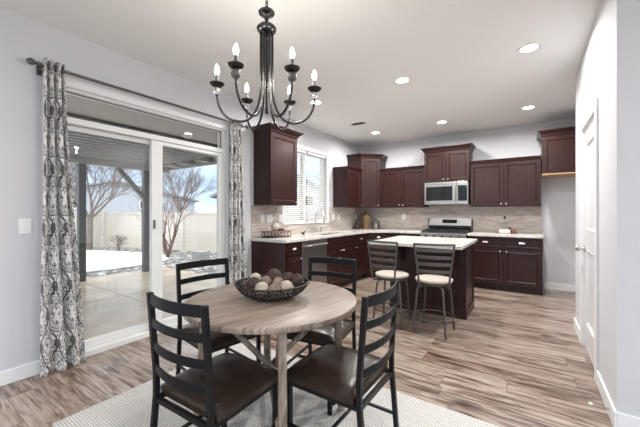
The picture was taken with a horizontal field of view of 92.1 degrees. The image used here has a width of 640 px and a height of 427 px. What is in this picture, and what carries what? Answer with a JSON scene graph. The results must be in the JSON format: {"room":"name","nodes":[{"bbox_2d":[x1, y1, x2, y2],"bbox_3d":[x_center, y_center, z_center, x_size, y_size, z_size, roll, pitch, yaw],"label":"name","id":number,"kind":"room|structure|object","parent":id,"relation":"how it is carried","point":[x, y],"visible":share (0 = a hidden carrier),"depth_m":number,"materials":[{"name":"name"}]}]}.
{"room":"dining area","nodes":[
{"label":"dining area","id":0,"kind":"room"},
{"bbox_2d":[0,6,359,371],"bbox_3d":[-1.823,-0.120,3.139,0.160,2.769,9.546,0,0,34],"label":"wall","id":1,"kind":"structure","parent":0,"point":[22,37],"depth_m":2.40,"materials":[{"name":"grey paint"}]},
{"bbox_2d":[0,360,39,386],"bbox_3d":[-2.694,1.212,1.701,0.014,0.105,6.190,0,0,34],"label":"baseboard","id":2,"kind":"structure","parent":1,"relation":"attached to","point":[18,373],"depth_m":2.32,"materials":[{"name":"white paint"}]},
{"bbox_2d":[19,218,30,233],"bbox_3d":[-2.249,0.102,2.354,0.016,0.116,0.072,0,0,34],"label":"light switch","id":3,"kind":"object","parent":1,"relation":"attached to","point":[24,223],"visible":1,"depth_m":2.35,"materials":[{"name":"white plastic"}]},
{"bbox_2d":[42,71,229,260],"bbox_3d":[-1.661,0.072,3.212,0.026,2.385,1.880,0,0,34],"label":"trim","id":4,"kind":"structure","parent":1,"relation":"attached to","point":[69,82],"depth_m":3.14,"materials":[{"name":"white paint"}]},
{"bbox_2d":[26,58,248,128],"bbox_3d":[-1.599,-1.123,3.227,0.110,0.086,2.203,0,0,34],"label":"curtain rod","id":5,"kind":"object","parent":1,"relation":"attached to","point":[31,61],"visible":0.94,"depth_m":2.78,"materials":[{"name":"grey metal"}]},
{"bbox_2d":[40,57,84,376],"bbox_3d":[-2.067,0.032,2.488,0.094,2.457,0.295,0,0,34],"label":"curtain","id":6,"kind":"object","parent":5,"relation":"hanging from","point":[61,319],"visible":1,"depth_m":2.45,"materials":[{"name":"fabric"}]},
{"bbox_2d":[229,119,246,283],"bbox_3d":[-1.043,0.035,3.994,0.082,2.452,0.343,0,0,34],"label":"curtain","id":7,"kind":"object","parent":5,"relation":"hanging from","point":[237,251],"visible":0.78,"depth_m":3.93,"materials":[{"name":"fabric"}]},
{"bbox_2d":[65,86,226,356],"bbox_3d":[-1.736,0.102,3.251,0.118,2.325,1.770,0,0,34],"label":"door","id":8,"kind":"structure","parent":1,"relation":"in","point":[98,344],"depth_m":3.23,"materials":[{"name":"white plastic"}]},
{"bbox_2d":[267,214,272,221],"bbox_3d":[-0.742,0.085,4.564,0.008,0.116,0.115,0,0,34],"label":"wall outlet","id":9,"kind":"object","parent":1,"relation":"attached to","point":[270,216],"visible":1,"depth_m":4.57,"materials":[{"name":"white plastic"}]},
{"bbox_2d":[251,122,303,205],"bbox_3d":[-0.604,-0.645,4.434,0.399,1.076,0.708,0,0,34],"label":"upper cabinet","id":10,"kind":"object","parent":1,"relation":"attached to","point":[275,150],"visible":0.98,"depth_m":4.27,"materials":[{"name":"brown wood"}]},
{"bbox_2d":[282,144,328,222],"bbox_3d":[-0.215,-0.485,5.354,0.014,1.300,1.340,0,0,34],"label":"trim","id":11,"kind":"structure","parent":1,"relation":"attached to","point":[298,146],"depth_m":5.73,"materials":[{"name":"white paint"}]},
{"bbox_2d":[251,205,360,237],"bbox_3d":[-0.013,0.122,5.656,0.009,0.458,3.346,0,0,34],"label":"backsplash","id":12,"kind":"structure","parent":1,"relation":"attached to","point":[347,220],"depth_m":5.12,"materials":[{"name":"tile"}]},
{"bbox_2d":[283,152,328,224],"bbox_3d":[-0.262,-0.444,5.386,0.160,1.262,1.300,0,0,34],"label":"window","id":13,"kind":"structure","parent":1,"relation":"in","point":[297,152],"depth_m":5.39,"materials":[{"name":"white plastic"}]},
{"bbox_2d":[285,148,305,222],"bbox_3d":[-0.423,-0.455,5.112,0.052,1.232,0.585,0,0,34],"label":"window blind","id":14,"kind":"object","parent":13,"relation":"attached to","point":[299,204],"visible":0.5,"depth_m":5.22,"materials":[{"name":"white plastic"}]},
{"bbox_2d":[306,151,325,221],"bbox_3d":[-0.066,-0.455,5.637,0.052,1.232,0.585,0,0,34],"label":"window blind","id":15,"kind":"object","parent":13,"relation":"attached to","point":[309,216],"visible":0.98,"depth_m":5.61,"materials":[{"name":"white plastic"}]},
{"bbox_2d":[332,166,362,207],"bbox_3d":[0.560,-0.498,6.186,0.358,0.781,0.603,0,0,34],"label":"upper cabinet","id":16,"kind":"object","parent":1,"relation":"attached to","point":[346,179],"visible":1,"depth_m":6.01,"materials":[{"name":"brown wood"}]},
{"bbox_2d":[0,0,600,146],"bbox_3d":[0.911,-1.579,1.380,6.660,0.150,9.706,0,0,34],"label":"ceiling","id":17,"kind":"structure","parent":0,"point":[464,66],"depth_m":2.83,"materials":[{"name":"white paint"}]},
{"bbox_2d":[209,0,320,130],"bbox_3d":[-0.322,-1.021,1.864,0.632,0.965,0.652,0,0,34],"label":"chandelier","id":18,"kind":"object","parent":17,"relation":"hanging from","point":[267,30],"visible":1,"depth_m":1.83,"materials":[{"name":"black metal"}]},
{"bbox_2d":[309,100,322,104],"bbox_3d":[-0.055,-1.499,4.195,0.180,0.009,0.180,0,0,34],"label":"recessed light","id":19,"kind":"object","parent":17,"relation":"in","point":[317,102],"visible":0.84,"depth_m":4.20,"materials":[{"name":"white paint"}]},
{"bbox_2d":[349,121,366,125],"bbox_3d":[0.638,-1.498,5.199,0.280,0.010,0.160,0,0,34],"label":"ceiling vent","id":20,"kind":"object","parent":17,"relation":"in","point":[360,122],"visible":1,"depth_m":5.20,"materials":[{"name":"grey metal"}]},
{"bbox_2d":[394,77,410,83],"bbox_3d":[0.935,-1.499,3.499,0.180,0.009,0.180,0,0,34],"label":"recessed light","id":21,"kind":"object","parent":17,"relation":"in","point":[401,80],"visible":1,"depth_m":3.50,"materials":[{"name":"white paint"}]},
{"bbox_2d":[521,105,535,109],"bbox_3d":[2.978,-1.499,4.409,0.180,0.009,0.180,0,0,34],"label":"recessed light","id":22,"kind":"object","parent":17,"relation":"in","point":[530,106],"visible":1,"depth_m":4.40,"materials":[{"name":"white paint"}]},
{"bbox_2d":[517,43,540,53],"bbox_3d":[1.908,-1.499,2.814,0.180,0.009,0.180,0,0,34],"label":"recessed light","id":23,"kind":"object","parent":17,"relation":"in","point":[530,47],"visible":1,"depth_m":2.81,"materials":[{"name":"white paint"}]},
{"bbox_2d":[0,277,612,426],"bbox_3d":[0.911,1.325,1.380,6.660,0.120,9.706,0,0,34],"label":"floor","id":24,"kind":"structure","parent":0,"point":[517,359],"depth_m":2.52,"materials":[{"name":"wood"}]},
{"bbox_2d":[251,241,285,274],"bbox_3d":[-0.692,0.828,4.115,0.609,0.874,0.021,0,0,34],"label":"end panel","id":25,"kind":"object","parent":24,"relation":"on","point":[265,256],"visible":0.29,"depth_m":4.11,"materials":[{"name":"brown wood"}]},
{"bbox_2d":[52,342,499,426],"bbox_3d":[-0.227,1.258,1.792,2.305,0.012,1.470,0,0,34],"label":"area rug","id":26,"kind":"object","parent":24,"relation":"on","point":[132,407],"visible":0.5,"depth_m":1.91,"materials":[{"name":"beige carpet"}]},
{"bbox_2d":[146,292,277,426],"bbox_3d":[-0.507,0.810,1.503,0.428,0.885,0.507,0,0,32],"label":"dining chair","id":27,"kind":"object","parent":26,"relation":"on","point":[218,388],"visible":0.99,"depth_m":1.37,"materials":[{"name":"black paint"}]},
{"bbox_2d":[176,258,260,374],"bbox_3d":[-0.731,0.810,2.215,0.507,0.885,0.428,0,0,42],"label":"dining chair","id":28,"kind":"object","parent":26,"relation":"on","point":[219,341],"visible":0.51,"depth_m":2.20,"materials":[{"name":"black paint"}]},
{"bbox_2d":[183,281,356,426],"bbox_3d":[-0.285,0.881,1.867,1.010,0.737,1.010,0,0,34],"label":"dining table","id":29,"kind":"object","parent":26,"relation":"on","point":[320,304],"visible":0.69,"depth_m":1.63,"materials":[{"name":"brown wood"}]},
{"bbox_2d":[234,274,309,301],"bbox_3d":[-0.288,0.464,1.871,0.449,0.098,0.449,0,0,-45],"label":"wire bowl","id":30,"kind":"object","parent":29,"relation":"on","point":[250,293],"visible":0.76,"depth_m":1.72,"materials":[{"name":"brown metal"}]},
{"bbox_2d":[247,277,260,289],"bbox_3d":[-0.395,0.424,1.838,0.084,0.085,0.084,0,0,34],"label":"decorative ball","id":31,"kind":"object","parent":30,"relation":"in","point":[251,283],"visible":0.62,"depth_m":1.81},
{"bbox_2d":[250,273,260,278],"bbox_3d":[-0.406,0.415,1.938,0.072,0.072,0.072,0,0,34],"label":"decorative ball","id":32,"kind":"object","parent":30,"relation":"in","point":[257,275],"visible":0.45,"depth_m":1.92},
{"bbox_2d":[255,282,267,295],"bbox_3d":[-0.339,0.443,1.794,0.080,0.080,0.080,0,0,34],"label":"decorative ball","id":33,"kind":"object","parent":30,"relation":"in","point":[261,285],"visible":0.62,"depth_m":1.77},
{"bbox_2d":[260,276,271,286],"bbox_3d":[-0.336,0.431,1.914,0.077,0.077,0.077,0,0,34],"label":"decorative ball","id":34,"kind":"object","parent":30,"relation":"in","point":[266,279],"visible":0.64,"depth_m":1.89,"materials":[{"name":"beige wicker"}]},
{"bbox_2d":[266,269,281,281],"bbox_3d":[-0.293,0.406,1.977,0.099,0.097,0.099,0,0,34],"label":"decorative ball","id":35,"kind":"object","parent":30,"relation":"in","point":[273,273],"visible":0.64,"depth_m":1.94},
{"bbox_2d":[268,283,280,295],"bbox_3d":[-0.265,0.449,1.796,0.077,0.077,0.076,0,0,34],"label":"decorative ball","id":36,"kind":"object","parent":30,"relation":"in","point":[274,286],"visible":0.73,"depth_m":1.77,"materials":[{"name":"beige wicker"}]},
{"bbox_2d":[272,277,283,284],"bbox_3d":[-0.255,0.431,1.891,0.072,0.073,0.073,0,0,34],"label":"decorative ball","id":37,"kind":"object","parent":30,"relation":"in","point":[278,280],"visible":0.5,"depth_m":1.87,"materials":[{"name":"beige wicker"}]},
{"bbox_2d":[280,280,292,294],"bbox_3d":[-0.198,0.443,1.827,0.082,0.082,0.082,0,0,34],"label":"decorative ball","id":38,"kind":"object","parent":30,"relation":"in","point":[286,284],"visible":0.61,"depth_m":1.80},
{"bbox_2d":[281,272,293,281],"bbox_3d":[-0.201,0.420,1.941,0.093,0.093,0.094,0,0,34],"label":"decorative ball","id":39,"kind":"object","parent":30,"relation":"in","point":[288,275],"visible":0.45,"depth_m":1.91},
{"bbox_2d":[291,273,303,285],"bbox_3d":[-0.137,0.407,1.876,0.077,0.077,0.076,0,0,34],"label":"decorative ball","id":40,"kind":"object","parent":30,"relation":"in","point":[297,279],"visible":0.99,"depth_m":1.85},
{"bbox_2d":[287,257,356,404],"bbox_3d":[0.006,0.810,2.296,0.428,0.885,0.507,0,0,25],"label":"dining chair","id":41,"kind":"object","parent":26,"relation":"on","point":[321,336],"visible":0.47,"depth_m":2.37,"materials":[{"name":"black paint"}]},
{"bbox_2d":[287,280,399,426],"bbox_3d":[0.130,0.810,1.632,0.507,0.885,0.428,0,0,34],"label":"dining chair","id":42,"kind":"object","parent":26,"relation":"on","point":[340,375],"visible":1,"depth_m":1.53,"materials":[{"name":"black paint"}]},
{"bbox_2d":[286,242,301,275],"bbox_3d":[-0.578,0.828,4.250,0.647,0.874,0.323,0,0,34],"label":"base cabinet","id":43,"kind":"object","parent":24,"relation":"on","point":[293,250],"visible":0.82,"depth_m":4.08,"materials":[{"name":"brown wood"}]},
{"bbox_2d":[251,228,424,242],"bbox_3d":[0.618,0.370,5.213,1.531,0.038,3.351,0,0,34],"label":"countertop","id":44,"kind":"structure","parent":43,"relation":"on","point":[336,233],"depth_m":5.03,"materials":[{"name":"stone"}]},
{"bbox_2d":[261,230,290,237],"bbox_3d":[-0.622,0.305,4.410,0.220,0.089,0.400,0,0,34],"label":"tray","id":45,"kind":"object","parent":44,"relation":"on","point":[277,231],"visible":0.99,"depth_m":4.34,"materials":[{"name":"brown metal"}]},
{"bbox_2d":[271,222,278,230],"bbox_3d":[-0.639,0.198,4.385,0.124,0.124,0.124,0,0,34],"label":"decorative ball","id":46,"kind":"object","parent":45,"relation":"on","point":[274,226],"visible":1,"depth_m":4.34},
{"bbox_2d":[314,211,324,232],"bbox_3d":[-0.012,0.160,5.371,0.135,0.381,0.203,0,0,-26],"label":"faucet","id":47,"kind":"object","parent":44,"relation":"on","point":[315,227],"visible":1,"depth_m":5.40,"materials":[{"name":"silver metal"}]},
{"bbox_2d":[354,219,359,228],"bbox_3d":[0.797,0.245,6.626,0.132,0.210,0.132,0,0,34],"label":"bottle vase","id":48,"kind":"object","parent":44,"relation":"on","point":[356,225],"visible":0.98,"depth_m":6.58,"materials":[{"name":"brown ceramic"}]},
{"bbox_2d":[360,211,369,228],"bbox_3d":[0.984,0.154,6.643,0.204,0.392,0.205,0,0,34],"label":"vase","id":49,"kind":"object","parent":44,"relation":"on","point":[365,218],"visible":0.96,"depth_m":6.58,"materials":[{"name":"ceramic"}]},
{"bbox_2d":[372,218,379,228],"bbox_3d":[1.199,0.232,6.631,0.160,0.236,0.110,0,0,-2],"label":"lantern","id":50,"kind":"object","parent":44,"relation":"on","point":[376,218],"visible":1,"depth_m":6.61,"materials":[{"name":"brown metal"}]},
{"bbox_2d":[301,238,327,282],"bbox_3d":[-0.303,0.829,4.641,0.663,0.872,0.618,0,0,34],"label":"dishwasher","id":51,"kind":"object","parent":24,"relation":"on","point":[311,248],"visible":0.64,"depth_m":4.46,"materials":[{"name":"silver metal"}]},
{"bbox_2d":[327,235,353,286],"bbox_3d":[0.118,0.828,5.276,0.647,0.874,0.893,0,0,34],"label":"base cabinet","id":52,"kind":"object","parent":24,"relation":"on","point":[343,246],"visible":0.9,"depth_m":5.08,"materials":[{"name":"brown wood"}]},
{"bbox_2d":[350,233,367,282],"bbox_3d":[0.527,0.828,5.878,0.647,0.874,0.548,0,0,34],"label":"base cabinet","id":53,"kind":"object","parent":24,"relation":"on","point":[360,240],"visible":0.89,"depth_m":5.73,"materials":[{"name":"brown wood"}]},
{"bbox_2d":[364,233,388,277],"bbox_3d":[1.054,0.828,6.403,0.930,0.874,0.907,0,0,34],"label":"base cabinet","id":54,"kind":"object","parent":24,"relation":"on","point":[371,236],"visible":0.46,"depth_m":5.98,"materials":[{"name":"brown wood"}]},
{"bbox_2d":[367,240,410,329],"bbox_3d":[0.811,0.784,3.529,0.412,0.952,0.461,0,0,43],"label":"bar stool","id":55,"kind":"object","parent":24,"relation":"on","point":[382,275],"visible":0.94,"depth_m":3.41,"materials":[{"name":"grey metal"}]},
{"bbox_2d":[389,233,419,269],"bbox_3d":[1.762,0.828,6.079,0.610,0.874,0.647,0,0,34],"label":"base cabinet","id":56,"kind":"object","parent":24,"relation":"on","point":[390,234],"visible":0.06,"depth_m":5.90,"materials":[{"name":"brown wood"}]},
{"bbox_2d":[369,236,476,319],"bbox_3d":[1.354,0.808,3.970,1.065,0.914,1.150,0,0,34],"label":"kitchen island","id":57,"kind":"object","parent":24,"relation":"on","point":[462,287],"visible":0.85,"depth_m":3.86,"materials":[{"name":"brown wood"}]},
{"bbox_2d":[369,236,476,249],"bbox_3d":[1.354,0.370,3.970,1.065,0.038,1.150,0,0,34],"label":"island countertop","id":58,"kind":"structure","parent":57,"relation":"on","point":[406,241],"depth_m":3.75,"materials":[{"name":"stone"}]},
{"bbox_2d":[412,243,455,339],"bbox_3d":[1.206,0.784,3.268,0.435,0.952,0.473,0,0,20],"label":"bar stool","id":59,"kind":"object","parent":24,"relation":"on","point":[432,279],"visible":1,"depth_m":3.12,"materials":[{"name":"grey metal"}]},
{"bbox_2d":[420,218,472,237],"bbox_3d":[2.314,0.642,5.656,0.788,1.085,0.710,0,0,34],"label":"gas range","id":60,"kind":"object","parent":24,"relation":"on","point":[437,227],"visible":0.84,"depth_m":5.73,"materials":[{"name":"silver metal"}]},
{"bbox_2d":[420,231,471,233],"bbox_3d":[2.330,0.350,5.679,0.764,0.018,0.653,0,0,34],"label":"cooktop","id":61,"kind":"object","parent":60,"relation":"in","point":[422,232],"depth_m":5.46,"materials":[{"name":"black metal"}]},
{"bbox_2d":[468,236,542,294],"bbox_3d":[3.091,0.828,5.177,1.033,0.874,0.647,0,0,34],"label":"base cabinet","id":62,"kind":"object","parent":24,"relation":"on","point":[511,264],"visible":0.92,"depth_m":4.90,"materials":[{"name":"brown wood"}]},
{"bbox_2d":[467,232,543,238],"bbox_3d":[3.093,0.370,5.175,1.054,0.038,0.635,0,0,34],"label":"countertop","id":63,"kind":"structure","parent":62,"relation":"on","point":[489,234],"depth_m":4.96,"materials":[{"name":"stone"}]},
{"bbox_3d":[3.185,0.347,5.283,0.330,0.006,0.182,0,0,34],"label":"serving tray","id":64,"kind":"object","parent":63,"relation":"on","visible":0},
{"bbox_2d":[502,216,506,229],"bbox_3d":[3.191,0.201,5.327,0.072,0.285,0.072,0,0,34],"label":"glass bottle","id":65,"kind":"object","parent":64,"relation":"on","point":[504,225],"visible":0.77,"depth_m":5.31,"materials":[{"name":"white"}]},
{"bbox_2d":[499,229,509,232],"bbox_3d":[3.153,0.316,5.263,0.160,0.055,0.080,0,0,34],"label":"box","id":66,"kind":"object","parent":64,"relation":"on","point":[500,230],"visible":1,"depth_m":5.24,"materials":[{"name":"beige"}]},
{"bbox_2d":[360,118,575,288],"bbox_3d":[2.763,-0.120,5.891,4.660,2.769,0.160,0,0,34],"label":"wall","id":67,"kind":"structure","parent":0,"point":[558,195],"depth_m":5.15,"materials":[{"name":"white paint"}]},
{"bbox_2d":[346,153,387,207],"bbox_3d":[1.014,-0.660,6.569,0.682,1.106,0.680,0,0,34],"label":"upper cabinet","id":68,"kind":"object","parent":67,"relation":"attached to","point":[370,164],"visible":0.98,"depth_m":6.40,"materials":[{"name":"brown wood"}]},
{"bbox_2d":[379,165,428,207],"bbox_3d":[1.709,-0.508,6.291,0.915,0.801,0.358,0,0,34],"label":"upper cabinet","id":69,"kind":"object","parent":67,"relation":"attached to","point":[400,187],"visible":0.98,"depth_m":6.15,"materials":[{"name":"brown wood"}]},
{"bbox_2d":[420,143,475,182],"bbox_3d":[2.395,-0.892,5.780,0.895,0.643,0.434,0,0,34],"label":"upper cabinet","id":70,"kind":"object","parent":67,"relation":"attached to","point":[450,163],"visible":1,"depth_m":5.63,"materials":[{"name":"brown wood"}]},
{"bbox_2d":[424,181,469,204],"bbox_3d":[2.389,-0.356,5.778,0.758,0.418,0.442,0,0,34],"label":"microwave","id":71,"kind":"object","parent":70,"relation":"attached to","point":[455,192],"visible":0.97,"depth_m":5.61,"materials":[{"name":"silver metal"}]},
{"bbox_2d":[361,205,540,233],"bbox_3d":[2.314,0.108,6.094,3.351,0.486,0.009,0,0,34],"label":"backsplash","id":72,"kind":"structure","parent":67,"relation":"attached to","point":[525,219],"depth_m":5.78,"materials":[{"name":"tile"}]},
{"bbox_2d":[470,155,540,206],"bbox_3d":[3.167,-0.508,5.302,1.020,0.801,0.358,0,0,34],"label":"upper cabinet","id":73,"kind":"object","parent":67,"relation":"attached to","point":[515,181],"visible":1,"depth_m":5.16,"materials":[{"name":"brown wood"}]},
{"bbox_2d":[537,126,575,178],"bbox_3d":[3.868,-0.904,4.647,0.980,0.668,0.654,0,0,34],"label":"upper cabinet","id":74,"kind":"object","parent":67,"relation":"attached to","point":[558,145],"visible":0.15,"depth_m":4.57,"materials":[{"name":"brown wood"}]},
{"bbox_2d":[544,283,575,291],"bbox_3d":[4.138,1.212,4.853,0.980,0.105,0.014,0,0,34],"label":"baseboard","id":75,"kind":"structure","parent":67,"relation":"attached to","point":[562,287],"depth_m":5.00,"materials":[{"name":"white paint"}]},
{"bbox_2d":[576,0,639,416],"bbox_3d":[2.644,-0.120,2.354,0.886,2.769,1.935,0,0,34],"label":"wall","id":76,"kind":"structure","parent":0,"point":[609,67],"depth_m":1.80,"materials":[{"name":"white paint"}]},
{"bbox_2d":[575,97,598,382],"bbox_3d":[2.314,0.207,2.623,0.162,2.115,0.880,0,0,34],"label":"door","id":77,"kind":"structure","parent":76,"relation":"in","point":[589,136],"depth_m":2.68,"materials":[{"name":"white paint"}]},
{"bbox_2d":[574,317,616,426],"bbox_3d":[2.588,1.212,2.392,0.780,0.105,1.963,0,0,34],"label":"baseboard","id":78,"kind":"structure","parent":76,"relation":"attached to","point":[612,413],"depth_m":2.02,"materials":[{"name":"white paint"}]},
{"bbox_2d":[588,402,609,409],"bbox_3d":[1.746,1.210,1.933,0.098,0.024,0.024,0,0,34],"label":"door stop","id":79,"kind":"object","parent":76,"relation":"attached to","point":[590,403],"visible":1,"depth_m":1.93,"materials":[{"name":"silver metal"}]},
{"bbox_3d":[3.011,-0.120,1.008,2.766,2.769,0.120,0,0,34],"label":"wall","id":80,"kind":"structure","parent":0,"visible":0},
{"bbox_2d":[617,412,639,426],"bbox_3d":[2.924,1.212,0.986,2.886,0.105,0.014,0,0,34],"label":"baseboard","id":81,"kind":"structure","parent":80,"relation":"attached to","point":[623,420],"depth_m":1.77,"materials":[{"name":"white paint"}]},
{"label":"outside","id":82,"kind":"structure","parent":0,"visible":0},
{"bbox_2d":[195,202,216,211],"bbox_3d":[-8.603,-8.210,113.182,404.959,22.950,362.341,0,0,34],"label":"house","id":83,"kind":"structure","parent":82,"point":[202,207],"depth_m":188.80,"materials":[{"name":"white paint"}]},
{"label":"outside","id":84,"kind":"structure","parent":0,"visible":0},
{"bbox_2d":[86,228,216,277],"bbox_3d":[-15.710,1.525,22.746,44.839,0.200,70.000,0,0,34],"label":"ground","id":85,"kind":"structure","parent":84,"point":[176,256],"depth_m":9.00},
{"bbox_2d":[74,211,100,246],"bbox_3d":[-13.517,0.670,6.423,0.140,1.510,15.590,0,0,34],"label":"vinyl fence","id":86,"kind":"object","parent":85,"relation":"on","point":[97,219],"visible":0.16,"depth_m":12.73,"materials":[{"name":"beige plastic"}]},
{"bbox_2d":[70,163,141,249],"bbox_3d":[-8.608,-1.004,11.368,5.447,4.884,5.322,0,0,-30],"label":"bare tree","id":87,"kind":"object","parent":85,"relation":"on","point":[89,233],"visible":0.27,"depth_m":11.62,"materials":[{"name":"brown plant"}]},
{"bbox_2d":[109,233,128,250],"bbox_3d":[-7.617,1.103,11.667,0.579,0.654,0.691,0,0,-1],"label":"bare shrub","id":88,"kind":"object","parent":85,"relation":"on","point":[119,242],"visible":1,"depth_m":11.59,"materials":[{"name":"brown plant"}]},
{"bbox_2d":[86,250,168,272],"bbox_3d":[-8.600,1.399,7.333,5.609,0.049,8.488,0,0,34],"label":"snow patch","id":89,"kind":"object","parent":85,"relation":"on","point":[96,260],"visible":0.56,"depth_m":8.87,"materials":[{"name":"white snow"}]},
{"bbox_2d":[73,180,198,227],"bbox_3d":[-21.525,-0.824,32.734,14.838,4.498,9.800,0,0,-31],"label":"house","id":90,"kind":"structure","parent":85,"relation":"on","point":[121,203],"depth_m":29.14,"materials":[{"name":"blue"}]},
{"bbox_2d":[80,267,216,339],"bbox_3d":[-4.487,1.395,3.178,4.288,0.060,8.220,0,0,34],"label":"patio","id":91,"kind":"structure","parent":85,"relation":"on","point":[113,302],"depth_m":4.96,"materials":[{"name":"concrete"}]},
{"bbox_2d":[66,94,217,281],"bbox_3d":[-4.431,-0.015,3.128,4.137,2.760,8.300,0,0,34],"label":"patio cover","id":92,"kind":"object","parent":91,"relation":"on","point":[85,149],"visible":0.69,"depth_m":5.64,"materials":[{"name":"grey wood"}]},
{"bbox_2d":[182,135,192,138],"bbox_3d":[-2.026,-1.156,4.710,0.150,0.036,0.150,0,0,34],"label":"soffit light","id":93,"kind":"object","parent":92,"relation":"attached to","point":[184,136],"visible":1,"depth_m":4.67,"materials":[{"name":"beige"}]},
{"bbox_2d":[124,171,199,256],"bbox_3d":[-4.928,0.035,9.888,2.417,2.810,2.394,0,0,-29],"label":"tree","id":94,"kind":"object","parent":85,"relation":"on","point":[167,250],"visible":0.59,"depth_m":9.88,"materials":[{"name":"brown plant"}]},
{"bbox_2d":[163,167,216,211],"bbox_3d":[-8.999,-1.183,20.460,5.126,5.223,4.499,0,0,-16],"label":"bare tree","id":95,"kind":"object","parent":85,"relation":"on","point":[199,176],"visible":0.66,"depth_m":19.91,"materials":[{"name":"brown plant"}]},
{"bbox_2d":[192,255,209,259],"bbox_3d":[-3.645,1.364,9.483,0.400,0.119,0.360,0,0,34],"label":"block","id":96,"kind":"object","parent":85,"relation":"on","point":[195,257],"visible":0.78,"depth_m":9.35,"materials":[{"name":"grey stone"}]},
{"bbox_2d":[192,250,209,255],"bbox_3d":[-3.645,1.239,9.483,0.400,0.119,0.360,0,0,34],"label":"block","id":97,"kind":"object","parent":96,"relation":"on","point":[200,252],"visible":1,"depth_m":9.38,"materials":[{"name":"grey stone"}]},
{"bbox_2d":[102,210,319,252],"bbox_3d":[-4.002,0.670,10.873,10.840,1.510,0.140,0,0,22],"label":"vinyl fence","id":98,"kind":"object","parent":85,"relation":"on","point":[197,231],"visible":0.39,"depth_m":11.36,"materials":[{"name":"beige plastic"}]},
{"bbox_2d":[210,175,319,211],"bbox_3d":[-3.675,-1.171,27.872,9.873,5.191,8.800,0,0,-4],"label":"house","id":99,"kind":"structure","parent":85,"relation":"on","point":[214,195],"depth_m":24.00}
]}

